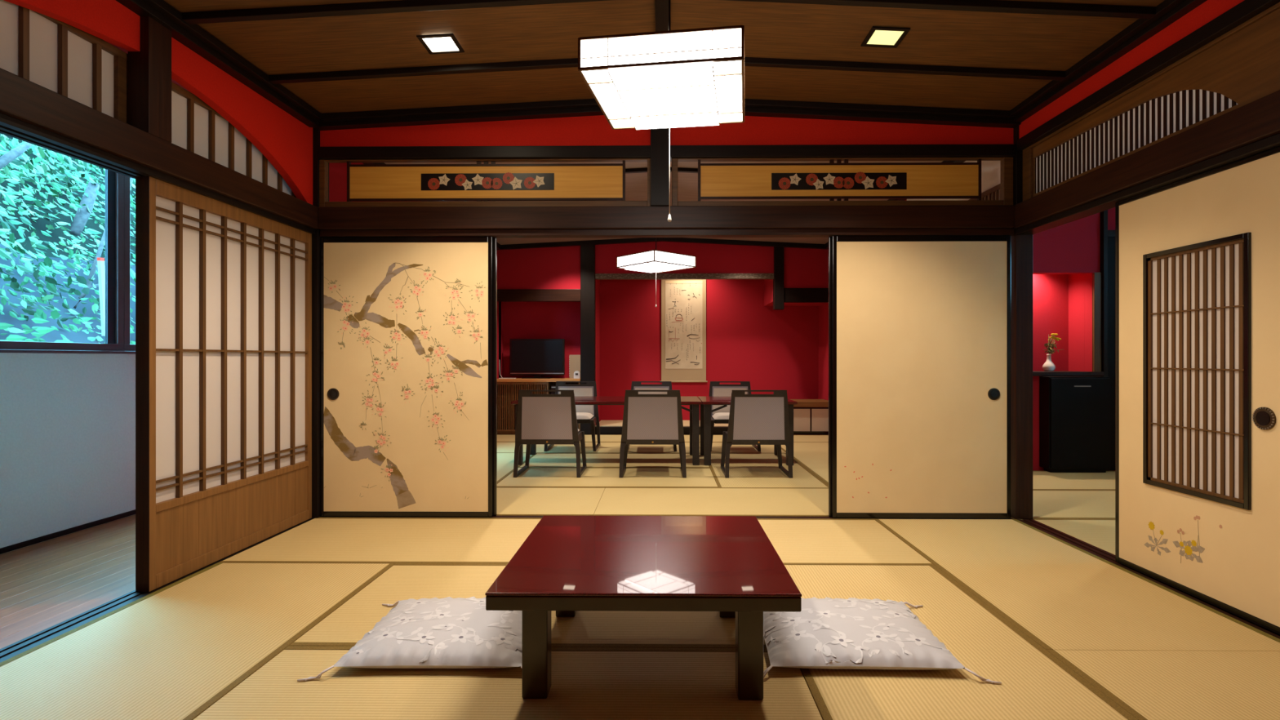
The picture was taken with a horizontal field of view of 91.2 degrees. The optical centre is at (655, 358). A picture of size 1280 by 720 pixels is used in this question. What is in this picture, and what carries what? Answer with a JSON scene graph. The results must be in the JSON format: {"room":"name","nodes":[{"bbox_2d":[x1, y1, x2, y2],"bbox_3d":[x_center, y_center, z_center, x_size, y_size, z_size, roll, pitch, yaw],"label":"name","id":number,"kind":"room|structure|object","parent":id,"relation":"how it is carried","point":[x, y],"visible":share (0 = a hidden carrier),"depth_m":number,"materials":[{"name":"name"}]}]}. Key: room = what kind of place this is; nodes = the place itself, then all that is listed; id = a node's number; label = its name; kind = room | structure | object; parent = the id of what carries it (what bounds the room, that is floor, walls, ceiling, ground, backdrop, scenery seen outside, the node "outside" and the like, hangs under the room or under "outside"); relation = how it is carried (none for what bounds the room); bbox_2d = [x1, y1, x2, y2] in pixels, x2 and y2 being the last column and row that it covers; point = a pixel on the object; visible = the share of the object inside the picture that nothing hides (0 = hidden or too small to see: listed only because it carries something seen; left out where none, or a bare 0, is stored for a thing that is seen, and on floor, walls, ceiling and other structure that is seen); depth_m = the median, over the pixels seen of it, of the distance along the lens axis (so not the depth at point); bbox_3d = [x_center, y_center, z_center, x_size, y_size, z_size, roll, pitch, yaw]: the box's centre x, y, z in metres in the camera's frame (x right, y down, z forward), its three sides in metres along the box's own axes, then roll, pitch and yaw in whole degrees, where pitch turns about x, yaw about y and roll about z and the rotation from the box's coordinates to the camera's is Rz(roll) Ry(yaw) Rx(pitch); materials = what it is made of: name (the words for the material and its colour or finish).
{"room":"traditional dwelling","nodes":[
{"label":"traditional dwelling","id":0,"kind":"room"},
{"bbox_2d":[0,352,135,554],"bbox_3d":[-3.411,0.556,3.568,0.120,1.168,9.740,0,0,1],"label":"wall","id":1,"kind":"structure","parent":0,"point":[68,420],"depth_m":3.55,"materials":[{"name":"white paint"}]},
{"bbox_2d":[0,168,124,351],"bbox_3d":[-3.397,-0.698,3.453,0.050,1.305,1.030,0,0,1],"label":"window","id":2,"kind":"structure","parent":1,"relation":"in","point":[114,181],"depth_m":3.90,"materials":[{"name":"brown metal"}]},
{"bbox_2d":[0,509,135,554],"bbox_3d":[-3.345,0.986,3.567,0.012,0.028,9.740,0,0,1],"label":"baseboard","id":3,"kind":"structure","parent":1,"relation":"attached to","point":[52,535],"depth_m":3.54,"materials":[{"name":"brown wood"}]},
{"bbox_2d":[123,175,135,351],"bbox_3d":[-3.371,-0.698,5.803,0.050,1.305,3.668,0,0,1],"label":"window","id":4,"kind":"structure","parent":1,"relation":"in","point":[127,347],"depth_m":3.99,"materials":[{"name":"brown metal"}]},
{"bbox_2d":[0,514,135,648],"bbox_3d":[-2.846,1.071,3.562,1.229,0.138,9.940,0,0,1],"label":"floor","id":5,"kind":"structure","parent":0,"point":[43,585],"depth_m":2.88,"materials":[{"name":"wood"}]},
{"bbox_2d":[4,0,503,378],"bbox_3d":[-2.225,-0.325,3.955,0.163,2.850,10.540,0,0,1],"label":"wall","id":6,"kind":"structure","parent":0,"point":[283,140],"depth_m":3.20,"materials":[{"name":"red paint"}]},
{"bbox_2d":[135,176,142,591],"bbox_3d":[-2.202,0.110,3.295,0.030,1.776,1.234,0,0,1],"label":"door","id":7,"kind":"structure","parent":6,"relation":"in","point":[138,179],"depth_m":2.68,"materials":[{"name":"brown wood"}]},
{"bbox_2d":[0,518,313,662],"bbox_3d":[-2.213,1.026,1.301,0.103,0.049,5.233,0,0,1],"label":"trim","id":8,"kind":"structure","parent":6,"relation":"attached to","point":[27,643],"depth_m":2.40,"materials":[{"name":"brown wood"}]},
{"bbox_2d":[115,0,323,127],"bbox_3d":[-2.130,-1.466,1.284,0.112,0.068,5.200,0,0,1],"label":"trim","id":9,"kind":"structure","parent":6,"relation":"attached to","point":[193,37],"depth_m":3.02,"materials":[{"name":"brown wood"}]},
{"bbox_2d":[142,175,311,591],"bbox_3d":[-2.168,0.110,3.291,0.030,1.776,1.241,0,0,1],"label":"door","id":10,"kind":"structure","parent":6,"relation":"in","point":[227,289],"depth_m":3.10,"materials":[{"name":"brown wood"}]},
{"bbox_2d":[311,127,328,518],"bbox_3d":[-2.179,-0.225,3.987,0.135,2.550,0.135,0,0,1],"label":"trim","id":11,"kind":"structure","parent":6,"relation":"attached to","point":[316,132],"depth_m":3.92,"materials":[{"name":"brown wood"}]},
{"bbox_2d":[182,0,612,24],"bbox_3d":[-1.034,-1.539,2.732,2.062,0.136,0.040,0,0,1],"label":"trim","id":12,"kind":"structure","parent":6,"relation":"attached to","point":[402,6],"depth_m":2.72,"materials":[{"name":"brown wood"}]},
{"bbox_2d":[320,236,493,517],"bbox_3d":[-1.570,0.117,3.944,1.088,1.763,0.028,0,0,1],"label":"door","id":13,"kind":"structure","parent":6,"relation":"in","point":[406,322],"depth_m":3.94,"materials":[{"name":"beige paper"}]},
{"bbox_2d":[268,57,577,84],"bbox_3d":[-1.027,-1.539,3.332,2.062,0.136,0.040,0,0,1],"label":"trim","id":14,"kind":"structure","parent":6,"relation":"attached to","point":[572,62],"depth_m":3.32,"materials":[{"name":"brown wood"}]},
{"bbox_2d":[493,237,497,515],"bbox_3d":[-1.554,0.117,3.975,1.094,1.763,0.024,0,0,1],"label":"door","id":15,"kind":"structure","parent":6,"relation":"in","point":[495,239],"depth_m":3.96,"materials":[{"name":"black paint"}]},
{"bbox_2d":[318,204,1013,230],"bbox_3d":[0.053,-0.875,3.927,4.310,0.136,0.105,0,0,1],"label":"wooden beam","id":16,"kind":"structure","parent":6,"relation":"attached to","point":[941,216],"depth_m":3.88,"materials":[{"name":"brown wood"}]},
{"bbox_2d":[319,158,650,207],"bbox_3d":[-1.067,-1.097,3.945,2.097,0.304,0.045,0,0,1],"label":"transom panel","id":17,"kind":"object","parent":16,"relation":"on","point":[492,184],"visible":0.92,"depth_m":3.94,"materials":[{"name":"brown wood"}]},
{"bbox_2d":[671,157,1013,205],"bbox_3d":[1.163,-1.097,3.920,2.120,0.304,0.045,0,0,1],"label":"transom panel","id":18,"kind":"object","parent":16,"relation":"on","point":[831,180],"visible":0.96,"depth_m":3.92,"materials":[{"name":"brown wood"}]},
{"bbox_2d":[320,228,1013,238],"bbox_3d":[0.060,-0.786,3.942,4.333,0.040,0.075,0,0,1],"label":"door frame","id":19,"kind":"structure","parent":6,"relation":"attached to","point":[729,233],"depth_m":3.91,"materials":[{"name":"brown wood"}]},
{"bbox_2d":[503,302,580,377],"bbox_3d":[-1.541,0.125,8.688,1.128,1.850,0.060,0,0,1],"label":"wall","id":20,"kind":"structure","parent":0,"point":[522,320],"depth_m":8.66,"materials":[{"name":"paint"}]},
{"bbox_2d":[497,241,828,288],"bbox_3d":[0.118,-1.245,8.474,4.450,0.670,0.450,0,0,1],"label":"wall","id":21,"kind":"structure","parent":0,"point":[710,258],"depth_m":8.25,"materials":[{"name":"paint"}]},
{"bbox_2d":[580,244,595,434],"bbox_3d":[-0.888,-0.250,8.255,0.187,2.500,0.110,0,0,1],"label":"trim","id":22,"kind":"structure","parent":21,"relation":"attached to","point":[588,281],"depth_m":8.20,"materials":[{"name":"brown wood"}]},
{"bbox_2d":[497,237,828,249],"bbox_3d":[0.090,-1.524,8.229,4.400,0.191,0.080,0,0,1],"label":"trim","id":23,"kind":"structure","parent":21,"relation":"attached to","point":[812,246],"depth_m":8.19,"materials":[{"name":"brown wood"}]},
{"bbox_2d":[595,273,773,279],"bbox_3d":[0.382,-1.080,8.271,2.352,0.070,0.090,0,0,1],"label":"trim","id":24,"kind":"structure","parent":21,"relation":"attached to","point":[597,276],"depth_m":8.23,"materials":[{"name":"brown wood"}]},
{"bbox_2d":[383,160,942,244],"bbox_3d":[0.072,-1.615,6.542,4.600,0.270,5.115,0,0,1],"label":"wall","id":25,"kind":"structure","parent":0,"point":[636,184],"depth_m":5.89,"materials":[{"name":"red paint"}]},
{"bbox_2d":[616,237,696,306],"bbox_3d":[0.007,-1.042,6.080,0.549,1.093,0.549,0,0,-42],"label":"pendant lamp","id":26,"kind":"object","parent":25,"relation":"hanging from","point":[655,260],"visible":0.86,"depth_m":5.94,"materials":[{"name":"white plastic"}]},
{"bbox_2d":[163,0,1164,113],"bbox_3d":[0.014,-1.597,1.290,4.520,0.200,5.260,0,0,1],"label":"ceiling","id":27,"kind":"structure","parent":0,"point":[778,30],"depth_m":3.09,"materials":[{"name":"brown wood"}]},
{"bbox_2d":[416,33,464,54],"bbox_3d":[-1.056,-1.548,3.087,0.176,0.015,0.176,0,0,1],"label":"recessed light","id":28,"kind":"object","parent":27,"relation":"in","point":[446,43],"visible":1,"depth_m":3.08,"materials":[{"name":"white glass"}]},
{"bbox_2d":[577,0,744,222],"bbox_3d":[0.052,-1.034,2.320,0.549,1.057,0.549,0,0,8],"label":"pendant lamp","id":29,"kind":"object","parent":27,"relation":"hanging from","point":[669,79],"visible":1,"depth_m":2.12,"materials":[{"name":"white paper"}]},
{"bbox_2d":[861,26,910,48],"bbox_3d":[1.108,-1.549,3.023,0.176,0.015,0.176,0,0,1],"label":"recessed light","id":30,"kind":"object","parent":27,"relation":"in","point":[877,37],"visible":1,"depth_m":3.02,"materials":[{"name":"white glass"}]},
{"bbox_2d":[320,115,1013,146],"bbox_3d":[0.068,-1.474,3.950,4.450,0.305,0.060,0,0,1],"label":"wall","id":31,"kind":"structure","parent":0,"point":[584,130],"depth_m":3.92,"materials":[{"name":"red paint"}]},
{"bbox_2d":[650,128,669,205],"bbox_3d":[0.032,-1.244,3.926,0.122,0.602,0.128,0,0,1],"label":"trim","id":32,"kind":"structure","parent":31,"relation":"attached to","point":[660,137],"depth_m":3.86,"materials":[{"name":"brown wood"}]},
{"bbox_2d":[313,98,1020,130],"bbox_3d":[0.055,-1.520,3.875,4.365,0.176,0.110,0,0,1],"label":"trim","id":33,"kind":"structure","parent":31,"relation":"attached to","point":[586,107],"depth_m":3.84,"materials":[{"name":"red paint"}]},
{"bbox_2d":[318,143,1015,163],"bbox_3d":[0.058,-1.286,3.935,4.330,0.072,0.100,0,0,1],"label":"trim","id":34,"kind":"structure","parent":31,"relation":"attached to","point":[1007,150],"depth_m":3.89,"materials":[{"name":"brown wood"}]},
{"bbox_2d":[600,279,818,421],"bbox_3d":[0.725,-0.250,9.093,3.450,2.700,0.100,0,0,1],"label":"wall","id":35,"kind":"structure","parent":0,"point":[747,340],"depth_m":9.04,"materials":[{"name":"paint"}]},
{"bbox_2d":[659,279,707,382],"bbox_3d":[0.408,-0.446,9.026,0.684,1.588,0.023,0,0,1],"label":"scroll","id":36,"kind":"object","parent":35,"relation":"attached to","point":[683,301],"visible":0.99,"depth_m":9.02,"materials":[{"name":"paper"}]},
{"bbox_2d":[665,280,702,368],"bbox_3d":[0.411,-0.483,9.023,0.534,1.271,0.004,0,0,1],"label":"painting","id":37,"kind":"object","parent":36,"relation":"attached to","point":[683,299],"depth_m":9.02,"materials":[{"name":"paper"}]},
{"bbox_2d":[818,302,828,435],"bbox_3d":[2.396,-0.250,8.674,0.100,2.700,1.000,0,0,1],"label":"wall","id":38,"kind":"structure","parent":0,"point":[824,308],"depth_m":8.71,"materials":[{"name":"paint"}]},
{"bbox_2d":[794,434,1014,519],"bbox_3d":[1.403,1.097,3.885,7.280,0.087,10.800,0,0,1],"label":"floor","id":39,"kind":"structure","parent":0,"point":[794,434],"depth_m":8.63,"materials":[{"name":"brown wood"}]},
{"bbox_2d":[0,562,395,719],"bbox_3d":[-1.713,1.024,2.182,0.872,0.051,1.748,0,0,1],"label":"mat","id":40,"kind":"object","parent":39,"relation":"on","point":[171,652],"visible":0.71,"depth_m":2.16,"materials":[{"name":"beige wicker"}]},
{"bbox_2d":[218,517,542,564],"bbox_3d":[-1.263,1.024,3.490,1.743,0.051,0.873,0,0,1],"label":"mat","id":41,"kind":"object","parent":39,"relation":"on","point":[317,540],"visible":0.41,"depth_m":3.40,"materials":[{"name":"beige wicker"}]},
{"bbox_2d":[193,645,822,719],"bbox_3d":[-0.408,1.024,1.730,1.743,0.051,0.873,0,0,1],"label":"mat","id":42,"kind":"object","parent":39,"relation":"on","point":[588,683],"visible":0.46,"depth_m":1.88,"materials":[{"name":"beige wicker"}]},
{"bbox_2d":[484,515,801,700],"bbox_3d":[-0.029,0.825,2.156,0.876,0.349,0.856,0,0,1],"label":"table","id":43,"kind":"object","parent":42,"relation":"on","point":[729,566],"visible":1,"depth_m":1.88,"materials":[{"name":"red paint"}]},
{"bbox_2d":[288,563,766,648],"bbox_3d":[-0.399,1.024,2.605,1.743,0.051,0.873,0,0,1],"label":"mat","id":44,"kind":"object","parent":39,"relation":"on","point":[348,624],"visible":0.3,"depth_m":2.39,"materials":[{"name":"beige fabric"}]},
{"bbox_2d":[297,596,521,681],"bbox_3d":[-0.718,0.958,2.233,0.777,0.082,0.603,0,0,0],"label":"floor cushion","id":45,"kind":"object","parent":44,"relation":"on","point":[434,633],"visible":0.79,"depth_m":2.07,"materials":[{"name":"grey fabric"}]},
{"bbox_2d":[497,377,580,434],"bbox_3d":[-1.544,0.636,8.420,1.124,0.728,0.465,0,0,1],"label":"cabinet","id":46,"kind":"object","parent":39,"relation":"on","point":[508,389],"depth_m":8.23,"materials":[{"name":"brown wood"}]},
{"bbox_2d":[509,338,564,378],"bbox_3d":[-1.599,0.005,8.483,0.741,0.534,0.190,0,0,1],"label":"television","id":47,"kind":"object","parent":46,"relation":"on","point":[537,357],"visible":0.99,"depth_m":8.46,"materials":[{"name":"black plastic"}]},
{"bbox_2d":[496,486,605,515],"bbox_3d":[-1.266,1.024,4.427,1.748,0.051,0.872,0,0,1],"label":"mat","id":48,"kind":"object","parent":39,"relation":"on","point":[511,500],"visible":0.23,"depth_m":4.37,"materials":[{"name":"beige wicker"}]},
{"bbox_2d":[497,441,621,453],"bbox_3d":[-1.238,1.024,7.048,1.748,0.051,0.871,0,0,1],"label":"mat","id":49,"kind":"object","parent":39,"relation":"on","point":[502,446],"visible":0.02,"depth_m":7.00,"materials":[{"name":"beige wicker"}]},
{"bbox_2d":[543,381,599,451],"bbox_3d":[-0.915,0.632,6.970,0.562,0.734,0.498,0,0,1],"label":"dining chair","id":50,"kind":"object","parent":49,"relation":"on","point":[585,414],"visible":0.53,"depth_m":7.15,"materials":[{"name":"beige fabric"}]},
{"bbox_2d":[559,387,593,414],"bbox_3d":[-0.913,0.490,7.165,0.409,0.300,0.043,0,0,1],"label":"cushion","id":51,"kind":"object","parent":50,"relation":"on","point":[577,391],"depth_m":7.16,"materials":[{"name":"beige fabric"}]},
{"bbox_2d":[497,466,718,487],"bbox_3d":[-0.383,1.024,5.290,1.748,0.051,0.870,0,0,1],"label":"mat","id":52,"kind":"object","parent":39,"relation":"on","point":[531,477],"visible":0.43,"depth_m":5.20,"materials":[{"name":"beige wicker"}]},
{"bbox_2d":[513,390,586,477],"bbox_3d":[-0.908,0.632,5.469,0.562,0.734,0.498,0,0,1],"label":"dining chair","id":53,"kind":"object","parent":52,"relation":"on","point":[541,419],"visible":1,"depth_m":5.25,"materials":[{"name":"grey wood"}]},
{"bbox_2d":[618,390,686,477],"bbox_3d":[-0.020,0.632,5.460,0.562,0.734,0.498,0,0,1],"label":"dining chair","id":54,"kind":"object","parent":52,"relation":"on","point":[647,419],"visible":1,"depth_m":5.24,"materials":[{"name":"beige fabric"}]},
{"bbox_2d":[520,453,709,467],"bbox_3d":[-0.373,1.024,6.164,1.748,0.051,0.873,0,0,1],"label":"mat","id":55,"kind":"object","parent":39,"relation":"on","point":[540,460],"visible":0.56,"depth_m":6.11,"materials":[{"name":"beige wicker"}]},
{"bbox_2d":[511,395,702,465],"bbox_3d":[-0.448,0.699,6.180,1.763,0.599,0.810,0,0,1],"label":"dining table","id":56,"kind":"object","parent":55,"relation":"on","point":[694,402],"visible":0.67,"depth_m":5.86,"materials":[{"name":"red paint"}]},
{"bbox_2d":[627,441,786,453],"bbox_3d":[0.513,1.024,7.028,1.750,0.051,0.871,0,0,1],"label":"mat","id":57,"kind":"object","parent":39,"relation":"on","point":[716,446],"visible":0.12,"depth_m":6.87,"materials":[{"name":"beige wicker"}]},
{"bbox_2d":[708,381,760,451],"bbox_3d":[0.854,0.632,6.950,0.562,0.734,0.498,0,0,1],"label":"dining chair","id":58,"kind":"object","parent":57,"relation":"on","point":[721,415],"visible":0.49,"depth_m":7.14,"materials":[{"name":"beige fabric"}]},
{"bbox_2d":[712,387,746,414],"bbox_3d":[0.856,0.490,7.145,0.409,0.300,0.043,0,0,1],"label":"cushion","id":59,"kind":"object","parent":58,"relation":"on","point":[717,392],"depth_m":7.14,"materials":[{"name":"beige fabric"}]},
{"bbox_2d":[593,487,828,516],"bbox_3d":[0.484,1.024,4.408,1.750,0.051,0.872,0,0,1],"label":"mat","id":60,"kind":"object","parent":39,"relation":"on","point":[614,501],"visible":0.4,"depth_m":4.34,"materials":[{"name":"beige wicker"}]},
{"bbox_2d":[708,453,828,487],"bbox_3d":[0.936,1.024,5.714,0.876,0.051,1.745,0,0,1],"label":"mat","id":61,"kind":"object","parent":39,"relation":"on","point":[745,469],"visible":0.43,"depth_m":5.45,"materials":[{"name":"beige wicker"}]},
{"bbox_2d":[697,396,797,465],"bbox_3d":[0.875,0.699,6.166,0.871,0.599,0.810,0,0,1],"label":"dining table","id":62,"kind":"object","parent":61,"relation":"on","point":[705,411],"visible":0.65,"depth_m":5.83,"materials":[{"name":"red paint"}]},
{"bbox_2d":[720,390,792,478],"bbox_3d":[0.868,0.632,5.450,0.562,0.734,0.498,0,0,1],"label":"dining chair","id":63,"kind":"object","parent":61,"relation":"on","point":[753,419],"visible":1,"depth_m":5.23,"materials":[{"name":"beige fabric"}]},
{"bbox_2d":[781,442,828,467],"bbox_3d":[1.823,1.024,6.576,0.876,0.051,1.746,0,0,1],"label":"mat","id":64,"kind":"object","parent":39,"relation":"on","point":[810,455],"visible":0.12,"depth_m":6.58,"materials":[{"name":"beige wicker"}]},
{"bbox_2d":[790,399,828,434],"bbox_3d":[2.018,0.785,8.463,0.640,0.430,0.530,0,0,1],"label":"base cabinet","id":65,"kind":"object","parent":39,"relation":"on","point":[811,416],"visible":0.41,"depth_m":8.23,"materials":[{"name":"brown wood"}]},
{"bbox_2d":[756,518,933,565],"bbox_3d":[0.482,1.024,3.470,1.743,0.051,0.873,0,0,1],"label":"mat","id":66,"kind":"object","parent":39,"relation":"on","point":[797,541],"visible":0.27,"depth_m":3.38,"materials":[{"name":"beige wicker"}]},
{"bbox_2d":[784,564,1137,719],"bbox_3d":[0.904,1.024,2.153,0.869,0.051,1.748,0,0,1],"label":"mat","id":67,"kind":"object","parent":39,"relation":"on","point":[1036,685],"visible":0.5,"depth_m":1.99,"materials":[{"name":"beige wicker"}]},
{"bbox_2d":[763,596,1001,684],"bbox_3d":[0.674,0.958,2.228,0.787,0.082,0.603,0,0,1],"label":"floor cushion","id":68,"kind":"object","parent":67,"relation":"on","point":[827,633],"visible":0.9,"depth_m":2.08,"materials":[{"name":"grey fabric"}]},
{"bbox_2d":[1014,489,1115,519],"bbox_3d":[3.227,1.024,4.325,1.750,0.051,0.858,0,0,1],"label":"mat","id":69,"kind":"object","parent":39,"relation":"on","point":[1046,504],"visible":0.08,"depth_m":4.29,"materials":[{"name":"beige wicker"}]},
{"bbox_2d":[1032,518,1115,555],"bbox_3d":[3.217,1.024,3.460,1.750,0.051,0.868,0,0,1],"label":"mat","id":70,"kind":"object","parent":39,"relation":"on","point":[1100,533],"visible":0.18,"depth_m":3.66,"materials":[{"name":"beige wicker"}]},
{"bbox_2d":[1032,471,1115,489],"bbox_3d":[3.236,1.024,5.160,1.750,0.051,0.808,0,0,1],"label":"mat","id":71,"kind":"object","parent":39,"relation":"on","point":[1042,480],"visible":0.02,"depth_m":5.09,"materials":[{"name":"beige wicker"}]},
{"bbox_2d":[1039,376,1110,472],"bbox_3d":[3.701,0.581,5.519,0.530,0.838,0.171,0,0,1],"label":"base cabinet","id":72,"kind":"object","parent":71,"relation":"on","point":[1074,411],"visible":1,"depth_m":5.45,"materials":[{"name":"black wood"}]},
{"bbox_2d":[874,518,1279,651],"bbox_3d":[1.790,1.024,3.018,0.880,0.051,1.748,0,0,1],"label":"mat","id":73,"kind":"object","parent":39,"relation":"on","point":[1062,595],"visible":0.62,"depth_m":2.66,"materials":[{"name":"beige wicker"}]},
{"bbox_2d":[1017,519,1279,639],"bbox_3d":[2.264,1.025,1.261,0.102,0.050,5.251,0,0,1],"label":"trim","id":74,"kind":"structure","parent":39,"relation":"on","point":[1104,554],"depth_m":3.17,"materials":[{"name":"brown wood"}]},
{"bbox_2d":[1032,274,1068,370],"bbox_3d":[3.491,-0.350,5.977,0.950,1.300,0.070,0,0,1],"label":"wall","id":75,"kind":"structure","parent":0,"point":[1050,291],"depth_m":5.94,"materials":[{"name":"paint"}]},
{"bbox_2d":[1032,207,1115,471],"bbox_3d":[4.062,-0.325,5.656,2.000,2.850,0.100,0,0,1],"label":"wall","id":76,"kind":"structure","parent":0,"point":[1066,248],"depth_m":5.61,"materials":[{"name":"paint"}]},
{"bbox_2d":[1092,272,1101,371],"bbox_3d":[3.945,-0.324,5.594,0.063,0.886,0.024,0,0,1],"label":"trim","id":77,"kind":"structure","parent":76,"relation":"attached to","point":[1096,277],"depth_m":5.58,"materials":[{"name":"brown wood"}]},
{"bbox_2d":[1100,209,1107,471],"bbox_3d":[3.998,-0.310,5.581,0.037,2.620,0.049,0,0,1],"label":"trim","id":78,"kind":"structure","parent":76,"relation":"attached to","point":[1104,215],"depth_m":5.56,"materials":[{"name":"brown wood"}]},
{"bbox_2d":[1107,236,1115,470],"bbox_3d":[4.060,-0.040,5.590,0.084,2.080,0.029,0,0,1],"label":"trim","id":79,"kind":"structure","parent":76,"relation":"attached to","point":[1111,240],"depth_m":5.58,"materials":[{"name":"black wood"}]},
{"bbox_2d":[906,0,1244,200],"bbox_3d":[2.274,-1.200,2.135,0.100,0.800,7.000,0,0,1],"label":"wall","id":80,"kind":"structure","parent":0,"point":[1209,10],"depth_m":3.03,"materials":[{"name":"red paint"}]},
{"bbox_2d":[828,236,831,516],"bbox_3d":[1.648,0.117,3.940,1.110,1.763,0.024,0,0,1],"label":"door","id":81,"kind":"structure","parent":80,"relation":"in","point":[829,237],"depth_m":3.93,"materials":[{"name":"black paint"}]},
{"bbox_2d":[744,57,1065,80],"bbox_3d":[1.113,-1.539,3.308,2.087,0.137,0.040,0,0,1],"label":"trim","id":82,"kind":"structure","parent":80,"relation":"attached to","point":[748,61],"depth_m":3.29,"materials":[{"name":"brown wood"}]},
{"bbox_2d":[831,235,1010,518],"bbox_3d":[1.659,0.117,3.909,1.106,1.763,0.028,0,0,1],"label":"door","id":83,"kind":"structure","parent":80,"relation":"in","point":[921,325],"depth_m":3.90,"materials":[{"name":"beige paper"}]},
{"bbox_2d":[726,0,1155,18],"bbox_3d":[1.106,-1.539,2.708,2.087,0.137,0.040,0,0,1],"label":"trim","id":84,"kind":"structure","parent":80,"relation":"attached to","point":[987,6],"depth_m":2.69,"materials":[{"name":"brown wood"}]},
{"bbox_2d":[1010,230,1032,519],"bbox_3d":[2.293,0.100,3.956,0.106,1.800,0.138,0,0,1],"label":"trim","id":85,"kind":"structure","parent":80,"relation":"attached to","point":[1021,246],"depth_m":3.89,"materials":[{"name":"brown wood"}]},
{"bbox_2d":[1009,0,1207,122],"bbox_3d":[2.179,-1.475,1.236,0.110,0.060,5.200,0,0,1],"label":"trim","id":86,"kind":"structure","parent":80,"relation":"attached to","point":[1168,11],"depth_m":3.01,"materials":[{"name":"brown wood"}]},
{"bbox_2d":[1017,0,1279,150],"bbox_3d":[2.241,-1.314,1.248,0.085,0.062,5.225,0,0,1],"label":"trim","id":87,"kind":"structure","parent":80,"relation":"attached to","point":[1246,10],"depth_m":2.78,"materials":[{"name":"brown wood"}]},
{"bbox_2d":[1115,146,1279,635],"bbox_3d":[2.261,0.117,2.625,0.032,1.763,0.900,0,0,1],"label":"door","id":88,"kind":"structure","parent":80,"relation":"in","point":[1197,256],"depth_m":2.58,"materials":[{"name":"beige paper"}]},
{"bbox_2d":[1068,274,1084,371],"bbox_3d":[3.939,-0.350,5.822,0.050,1.300,0.228,0,0,1],"label":"wall","id":89,"kind":"structure","parent":0,"point":[1076,282],"depth_m":5.81,"materials":[{"name":"paint"}]},
{"bbox_3d":[0.012,1.025,-0.028,4.370,0.050,2.624,0,0,1],"label":"floor","id":90,"kind":"structure","parent":0,"visible":0},
{"bbox_2d":[1046,649,1279,719],"bbox_3d":[1.771,1.024,1.269,0.880,0.051,1.748,0,0,1],"label":"mat","id":91,"kind":"object","parent":90,"relation":"on","point":[1148,685],"visible":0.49,"depth_m":1.93,"materials":[{"name":"beige wicker"}]},
{"bbox_3d":[-1.542,-0.854,8.523,1.128,0.109,0.389,0,0,1],"label":"wall","id":92,"kind":"structure","parent":0,"visible":0},
{"bbox_2d":[497,288,580,302],"bbox_3d":[-1.546,-0.831,8.283,1.127,0.157,0.090,0,0,1],"label":"trim","id":93,"kind":"structure","parent":92,"relation":"attached to","point":[503,295],"depth_m":8.24,"materials":[{"name":"brown wood"}]},
{"bbox_3d":[-2.259,0.112,-0.845,0.050,1.777,0.940,0,0,1],"label":"wall","id":94,"kind":"structure","parent":0,"visible":0},
{"bbox_2d":[0,0,128,124],"bbox_3d":[-2.241,-1.087,1.930,0.035,0.383,1.410,0,0,1],"label":"window","id":95,"kind":"structure","parent":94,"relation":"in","point":[58,56],"depth_m":2.35,"materials":[{"name":"white paper"}]},
{"bbox_2d":[128,16,171,142],"bbox_3d":[-2.166,-1.194,2.684,0.090,0.501,0.124,0,0,1],"label":"trim","id":96,"kind":"structure","parent":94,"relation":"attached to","point":[149,68],"depth_m":2.63,"materials":[{"name":"brown wood"}]},
{"bbox_2d":[0,112,315,234],"bbox_3d":[-2.214,-0.791,1.301,0.113,0.029,5.233,0,0,1],"label":"trim","id":97,"kind":"structure","parent":94,"relation":"attached to","point":[11,126],"depth_m":2.46,"materials":[{"name":"brown wood"}]},
{"bbox_2d":[0,67,318,228],"bbox_3d":[-2.164,-0.875,1.296,0.064,0.136,5.224,0,0,1],"label":"wooden beam","id":98,"kind":"structure","parent":94,"relation":"attached to","point":[21,99],"depth_m":2.54,"materials":[{"name":"brown wood"}]},
{"bbox_2d":[171,81,296,197],"bbox_3d":[-2.226,-1.081,3.362,0.035,0.370,1.105,0,0,1],"label":"window","id":99,"kind":"structure","parent":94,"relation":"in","point":[197,128],"depth_m":3.14,"materials":[{"name":"white paper"}]},
{"label":"outside","id":100,"kind":"structure","parent":0,"visible":0},
{"bbox_2d":[0,133,135,343],"bbox_3d":[-9.951,-3.801,9.510,11.148,11.037,24.800,0,0,1],"label":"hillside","id":101,"kind":"object","parent":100,"point":[80,336],"visible":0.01,"depth_m":7.31,"materials":[{"name":"green plant"}]},
{"bbox_2d":[0,133,135,344],"bbox_3d":[-9.069,-3.408,8.129,10.176,10.041,19.729,0,0,1],"label":"foliage","id":102,"kind":"object","parent":101,"relation":"on","point":[58,171],"visible":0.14,"depth_m":6.54,"materials":[{"name":"teal plant"}]},
{"bbox_3d":[2.245,0.117,-0.512,0.050,1.766,1.705,0,0,1],"label":"wall","id":103,"kind":"structure","parent":0,"visible":0},
{"bbox_2d":[1013,89,1279,228],"bbox_3d":[2.247,-0.872,1.247,0.134,0.142,5.224,0,0,1],"label":"trim","id":104,"kind":"structure","parent":103,"relation":"attached to","point":[1257,120],"depth_m":2.70,"materials":[{"name":"brown wood"}]},
{"bbox_2d":[1022,1,1279,201],"bbox_3d":[2.253,-1.113,1.247,0.038,0.338,5.224,0,0,1],"label":"transom panel","id":105,"kind":"object","parent":104,"relation":"on","point":[1239,68],"visible":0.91,"depth_m":2.78,"materials":[{"name":"brown wood"}]},
{"bbox_2d":[1015,133,1279,235],"bbox_3d":[2.259,-0.783,1.261,0.110,0.034,5.251,0,0,1],"label":"trim","id":106,"kind":"structure","parent":103,"relation":"attached to","point":[1107,202],"depth_m":2.83,"materials":[{"name":"brown wood"}]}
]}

